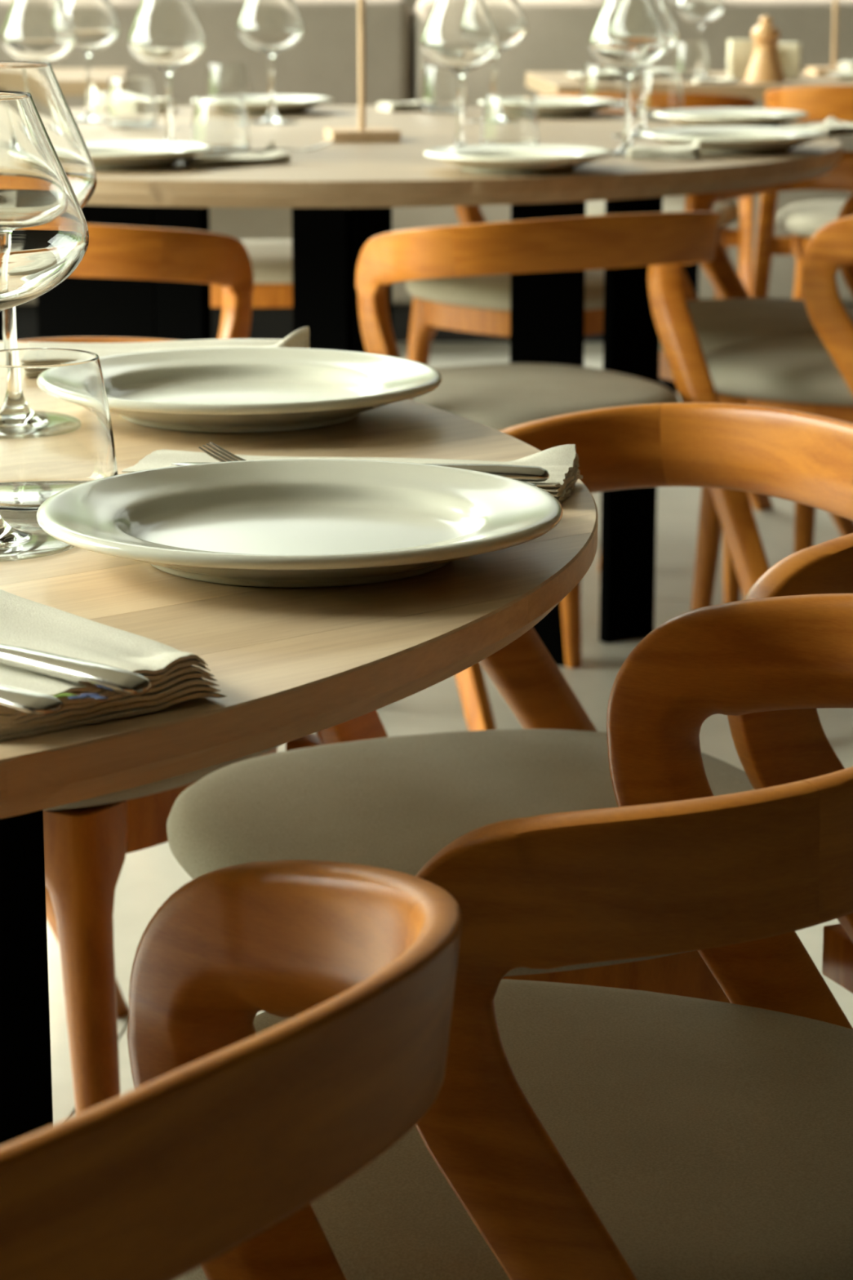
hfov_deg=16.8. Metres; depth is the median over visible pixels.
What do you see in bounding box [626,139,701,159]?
napkin
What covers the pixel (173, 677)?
napkin
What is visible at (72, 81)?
table
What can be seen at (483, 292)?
seat cushion
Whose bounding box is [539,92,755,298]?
dining chair
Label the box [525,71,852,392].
table
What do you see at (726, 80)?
napkin
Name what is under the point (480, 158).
dinner plate
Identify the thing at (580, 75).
napkin
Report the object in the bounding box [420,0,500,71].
bowl
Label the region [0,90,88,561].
wine glass
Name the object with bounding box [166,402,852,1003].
dining chair
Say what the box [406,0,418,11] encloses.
wall
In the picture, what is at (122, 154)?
dinner plate
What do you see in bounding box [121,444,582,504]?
napkin
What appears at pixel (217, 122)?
tumbler
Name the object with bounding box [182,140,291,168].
napkin
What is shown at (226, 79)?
tumbler
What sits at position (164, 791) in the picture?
seat cushion
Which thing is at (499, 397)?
seat cushion
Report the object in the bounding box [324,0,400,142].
wooden stand
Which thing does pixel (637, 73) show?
dinner plate
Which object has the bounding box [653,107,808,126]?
dinner plate
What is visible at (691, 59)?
tumbler
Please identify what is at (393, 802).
seat cushion
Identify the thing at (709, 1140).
seat cushion
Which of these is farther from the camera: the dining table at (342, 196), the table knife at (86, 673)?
the dining table at (342, 196)
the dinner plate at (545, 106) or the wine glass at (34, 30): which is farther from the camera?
the dinner plate at (545, 106)
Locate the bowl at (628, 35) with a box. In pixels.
[589,0,668,71]
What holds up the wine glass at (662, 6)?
on the dining table at (342, 196)
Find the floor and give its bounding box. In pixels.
[46,342,852,1124]
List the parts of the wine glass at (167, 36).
stem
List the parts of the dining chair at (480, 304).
leg, bent arm, seat frame, bent arm, leg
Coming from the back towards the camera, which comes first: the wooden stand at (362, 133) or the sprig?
the wooden stand at (362, 133)
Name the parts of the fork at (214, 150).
handle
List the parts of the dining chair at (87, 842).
leg, leg, backrest, seat frame, bent arm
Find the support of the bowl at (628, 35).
on the wine glass at (628, 37)
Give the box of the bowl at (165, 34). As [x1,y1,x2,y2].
[128,0,206,69]
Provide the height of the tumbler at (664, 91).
0.090 m
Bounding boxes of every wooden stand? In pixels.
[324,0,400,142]
[806,0,838,75]
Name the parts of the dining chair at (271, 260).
seat frame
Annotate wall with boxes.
[0,0,852,342]
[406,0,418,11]
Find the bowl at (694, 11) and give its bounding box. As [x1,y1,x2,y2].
[675,0,725,23]
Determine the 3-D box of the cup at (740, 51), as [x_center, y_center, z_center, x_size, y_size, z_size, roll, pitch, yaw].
[0.784,-1.425,7.063,0.085,0.095,0.050,-1,14,-6]
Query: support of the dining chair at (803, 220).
on the floor
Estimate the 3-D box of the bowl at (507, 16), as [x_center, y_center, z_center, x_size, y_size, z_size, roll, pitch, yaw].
[0.126,-1.150,5.335,0.124,0.116,0.124,0,14,0]
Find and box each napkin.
[0,589,226,741]
[26,326,309,356]
[84,84,177,113]
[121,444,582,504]
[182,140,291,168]
[376,100,429,111]
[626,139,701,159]
[692,77,737,83]
[786,115,852,137]
[835,60,852,71]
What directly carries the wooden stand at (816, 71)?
on the table at (544, 83)
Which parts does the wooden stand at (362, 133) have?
rod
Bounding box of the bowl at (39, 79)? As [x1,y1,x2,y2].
[0,61,97,208]
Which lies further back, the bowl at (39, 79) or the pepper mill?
the pepper mill
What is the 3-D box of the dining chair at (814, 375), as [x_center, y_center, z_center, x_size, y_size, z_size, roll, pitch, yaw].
[0.723,-0.318,4.332,0.632,0.728,0.506,8,16,28]
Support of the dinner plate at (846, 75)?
on the table at (544, 83)
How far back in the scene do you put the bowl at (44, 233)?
1.52 m
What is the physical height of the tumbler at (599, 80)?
0.090 m
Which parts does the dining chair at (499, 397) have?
bent arm, leg, leg, backrest, bent arm, leg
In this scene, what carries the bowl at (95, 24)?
on the wine glass at (95, 24)
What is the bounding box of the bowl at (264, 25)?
[236,0,304,51]
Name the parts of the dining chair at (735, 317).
seat frame, leg, bent arm, backrest, leg, bent arm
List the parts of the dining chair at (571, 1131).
bent arm, bent arm, backrest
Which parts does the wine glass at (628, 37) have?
stem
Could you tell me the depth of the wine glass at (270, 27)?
5.26 m
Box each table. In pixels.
[0,67,128,341]
[0,341,598,1146]
[36,105,841,666]
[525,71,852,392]
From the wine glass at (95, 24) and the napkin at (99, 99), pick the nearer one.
the wine glass at (95, 24)
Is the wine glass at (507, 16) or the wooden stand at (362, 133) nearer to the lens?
the wooden stand at (362, 133)
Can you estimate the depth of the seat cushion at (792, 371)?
4.22 m
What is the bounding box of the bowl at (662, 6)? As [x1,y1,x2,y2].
[653,0,679,53]
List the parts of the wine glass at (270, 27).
stem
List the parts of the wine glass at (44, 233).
stem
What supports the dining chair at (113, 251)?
on the floor
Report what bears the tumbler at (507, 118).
on the dining table at (342, 196)
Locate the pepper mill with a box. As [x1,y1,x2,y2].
[743,15,786,82]
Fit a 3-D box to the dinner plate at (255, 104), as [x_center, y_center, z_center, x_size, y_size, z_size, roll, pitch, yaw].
[-0.322,-1.048,5.648,0.278,0.028,0.278,8,16,31]
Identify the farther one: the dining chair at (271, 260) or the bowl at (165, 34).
the dining chair at (271, 260)
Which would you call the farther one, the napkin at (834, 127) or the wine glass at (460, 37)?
the napkin at (834, 127)
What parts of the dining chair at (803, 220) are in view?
leg, bent arm, leg, seat frame, backrest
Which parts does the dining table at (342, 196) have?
leg, leg, leg, leg, leg, leg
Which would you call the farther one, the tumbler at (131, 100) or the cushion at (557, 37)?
the cushion at (557, 37)
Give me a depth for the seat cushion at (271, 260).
5.66 m
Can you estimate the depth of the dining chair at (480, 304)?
5.32 m
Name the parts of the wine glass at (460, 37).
stem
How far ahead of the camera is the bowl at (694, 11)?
7.09 m
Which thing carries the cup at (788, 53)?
on the table at (544, 83)
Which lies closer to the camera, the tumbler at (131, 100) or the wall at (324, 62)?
the tumbler at (131, 100)
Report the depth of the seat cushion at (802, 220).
6.24 m
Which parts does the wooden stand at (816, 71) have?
rod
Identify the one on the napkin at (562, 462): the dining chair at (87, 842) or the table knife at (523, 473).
the table knife at (523, 473)
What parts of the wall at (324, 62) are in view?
panel, seat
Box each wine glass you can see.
[0,0,76,63]
[0,61,97,349]
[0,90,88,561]
[62,0,120,123]
[128,0,206,142]
[236,0,304,124]
[420,0,500,146]
[466,0,528,122]
[589,0,668,156]
[610,0,679,138]
[675,0,725,77]
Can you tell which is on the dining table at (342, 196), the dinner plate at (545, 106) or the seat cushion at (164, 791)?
the dinner plate at (545, 106)
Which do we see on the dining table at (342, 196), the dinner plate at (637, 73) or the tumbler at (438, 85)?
the tumbler at (438, 85)
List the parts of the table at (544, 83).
leg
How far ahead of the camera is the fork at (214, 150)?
4.36 m
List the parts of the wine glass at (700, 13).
stem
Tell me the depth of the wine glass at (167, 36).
4.52 m
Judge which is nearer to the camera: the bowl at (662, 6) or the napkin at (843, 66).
the bowl at (662, 6)
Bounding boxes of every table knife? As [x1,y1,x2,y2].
[0,644,151,695]
[172,462,550,482]
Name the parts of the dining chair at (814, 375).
leg, seat frame, leg, bent arm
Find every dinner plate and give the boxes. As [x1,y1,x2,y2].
[36,458,563,587]
[84,140,212,169]
[98,346,441,433]
[191,94,333,115]
[423,144,613,173]
[477,96,621,117]
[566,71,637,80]
[631,68,671,79]
[640,125,828,154]
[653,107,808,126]
[826,71,852,80]
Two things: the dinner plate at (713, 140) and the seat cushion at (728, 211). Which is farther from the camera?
the seat cushion at (728, 211)
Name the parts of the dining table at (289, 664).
leg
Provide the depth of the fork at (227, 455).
1.71 m
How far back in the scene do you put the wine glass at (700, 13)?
7.09 m
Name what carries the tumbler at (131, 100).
on the dining table at (342, 196)
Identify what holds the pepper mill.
on the table at (544, 83)
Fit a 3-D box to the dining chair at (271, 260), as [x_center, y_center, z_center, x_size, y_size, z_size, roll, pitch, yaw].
[-0.330,-0.711,5.958,0.506,0.728,0.632,-1,14,-3]
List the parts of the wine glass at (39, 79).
stem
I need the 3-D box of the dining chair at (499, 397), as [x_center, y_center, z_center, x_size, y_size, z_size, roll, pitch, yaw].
[0.160,-0.238,4.003,0.506,0.728,0.632,-8,16,-28]
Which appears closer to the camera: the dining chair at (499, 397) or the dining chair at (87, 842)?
the dining chair at (87, 842)
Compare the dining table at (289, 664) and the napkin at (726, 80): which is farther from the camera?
the napkin at (726, 80)
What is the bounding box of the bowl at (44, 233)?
[0,90,88,310]
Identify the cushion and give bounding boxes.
[0,0,410,108]
[42,745,278,810]
[166,728,754,976]
[174,978,852,1279]
[240,239,292,283]
[406,269,604,311]
[412,363,679,431]
[415,0,852,151]
[586,195,738,227]
[659,297,852,355]
[704,335,852,405]
[777,199,847,237]
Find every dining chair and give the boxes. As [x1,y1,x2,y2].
[0,859,462,1279]
[16,337,388,1115]
[69,223,253,338]
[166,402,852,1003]
[174,593,852,1279]
[210,239,292,307]
[355,211,769,731]
[406,205,773,510]
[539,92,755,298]
[598,150,852,603]
[690,215,852,610]
[751,84,852,299]
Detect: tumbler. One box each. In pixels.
[0,347,117,519]
[105,76,157,128]
[190,96,250,156]
[204,62,250,96]
[418,65,466,113]
[480,93,538,144]
[581,63,625,111]
[634,71,684,120]
[670,41,709,79]
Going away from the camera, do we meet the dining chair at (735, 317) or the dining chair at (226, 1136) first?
the dining chair at (226, 1136)
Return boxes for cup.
[726,39,755,79]
[777,42,800,78]
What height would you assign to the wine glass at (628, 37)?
0.245 m
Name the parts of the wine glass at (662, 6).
stem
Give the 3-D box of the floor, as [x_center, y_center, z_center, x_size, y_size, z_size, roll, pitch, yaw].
[-0.300,0.374,3.254,8.400,0.110,11.950,0,14,0]
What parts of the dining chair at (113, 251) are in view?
backrest, bent arm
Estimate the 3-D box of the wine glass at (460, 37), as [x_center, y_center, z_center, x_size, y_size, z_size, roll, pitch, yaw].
[0.053,-0.883,4.503,0.124,0.245,0.124,-9,16,-31]
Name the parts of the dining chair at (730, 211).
backrest, leg, seat frame, leg, bent arm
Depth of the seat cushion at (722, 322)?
4.72 m
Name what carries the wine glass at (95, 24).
on the dining table at (342, 196)
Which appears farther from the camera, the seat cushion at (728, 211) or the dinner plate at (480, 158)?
the seat cushion at (728, 211)
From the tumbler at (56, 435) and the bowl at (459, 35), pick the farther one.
the bowl at (459, 35)
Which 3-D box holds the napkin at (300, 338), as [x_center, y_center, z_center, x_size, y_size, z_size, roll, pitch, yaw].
[-0.200,-0.227,2.229,0.222,0.038,0.081,-1,14,-3]
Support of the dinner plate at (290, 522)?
on the dining table at (289, 664)
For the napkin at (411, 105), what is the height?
0.022 m
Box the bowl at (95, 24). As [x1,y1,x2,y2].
[62,0,120,50]
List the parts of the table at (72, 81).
leg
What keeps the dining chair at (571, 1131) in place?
on the floor
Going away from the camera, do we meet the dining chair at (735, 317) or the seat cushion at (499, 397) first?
the seat cushion at (499, 397)
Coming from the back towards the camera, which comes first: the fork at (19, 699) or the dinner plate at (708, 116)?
the dinner plate at (708, 116)
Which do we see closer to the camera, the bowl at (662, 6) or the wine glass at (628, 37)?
the wine glass at (628, 37)
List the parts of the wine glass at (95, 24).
stem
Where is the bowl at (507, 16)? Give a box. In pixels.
[484,0,528,50]
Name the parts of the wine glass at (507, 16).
stem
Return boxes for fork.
[0,684,63,714]
[198,441,537,486]
[205,139,334,153]
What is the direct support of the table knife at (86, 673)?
on the napkin at (173, 677)
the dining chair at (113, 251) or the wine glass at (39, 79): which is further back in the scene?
the dining chair at (113, 251)
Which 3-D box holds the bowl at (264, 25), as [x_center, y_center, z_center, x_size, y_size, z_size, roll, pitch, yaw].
[-0.287,-1.141,5.297,0.124,0.116,0.124,0,14,0]
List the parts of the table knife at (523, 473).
blade, handle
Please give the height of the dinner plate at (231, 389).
0.029 m
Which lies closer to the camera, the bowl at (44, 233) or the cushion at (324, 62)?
the bowl at (44, 233)
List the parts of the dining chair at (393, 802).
bent arm, seat frame, backrest, bent arm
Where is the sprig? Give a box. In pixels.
[53,693,108,699]

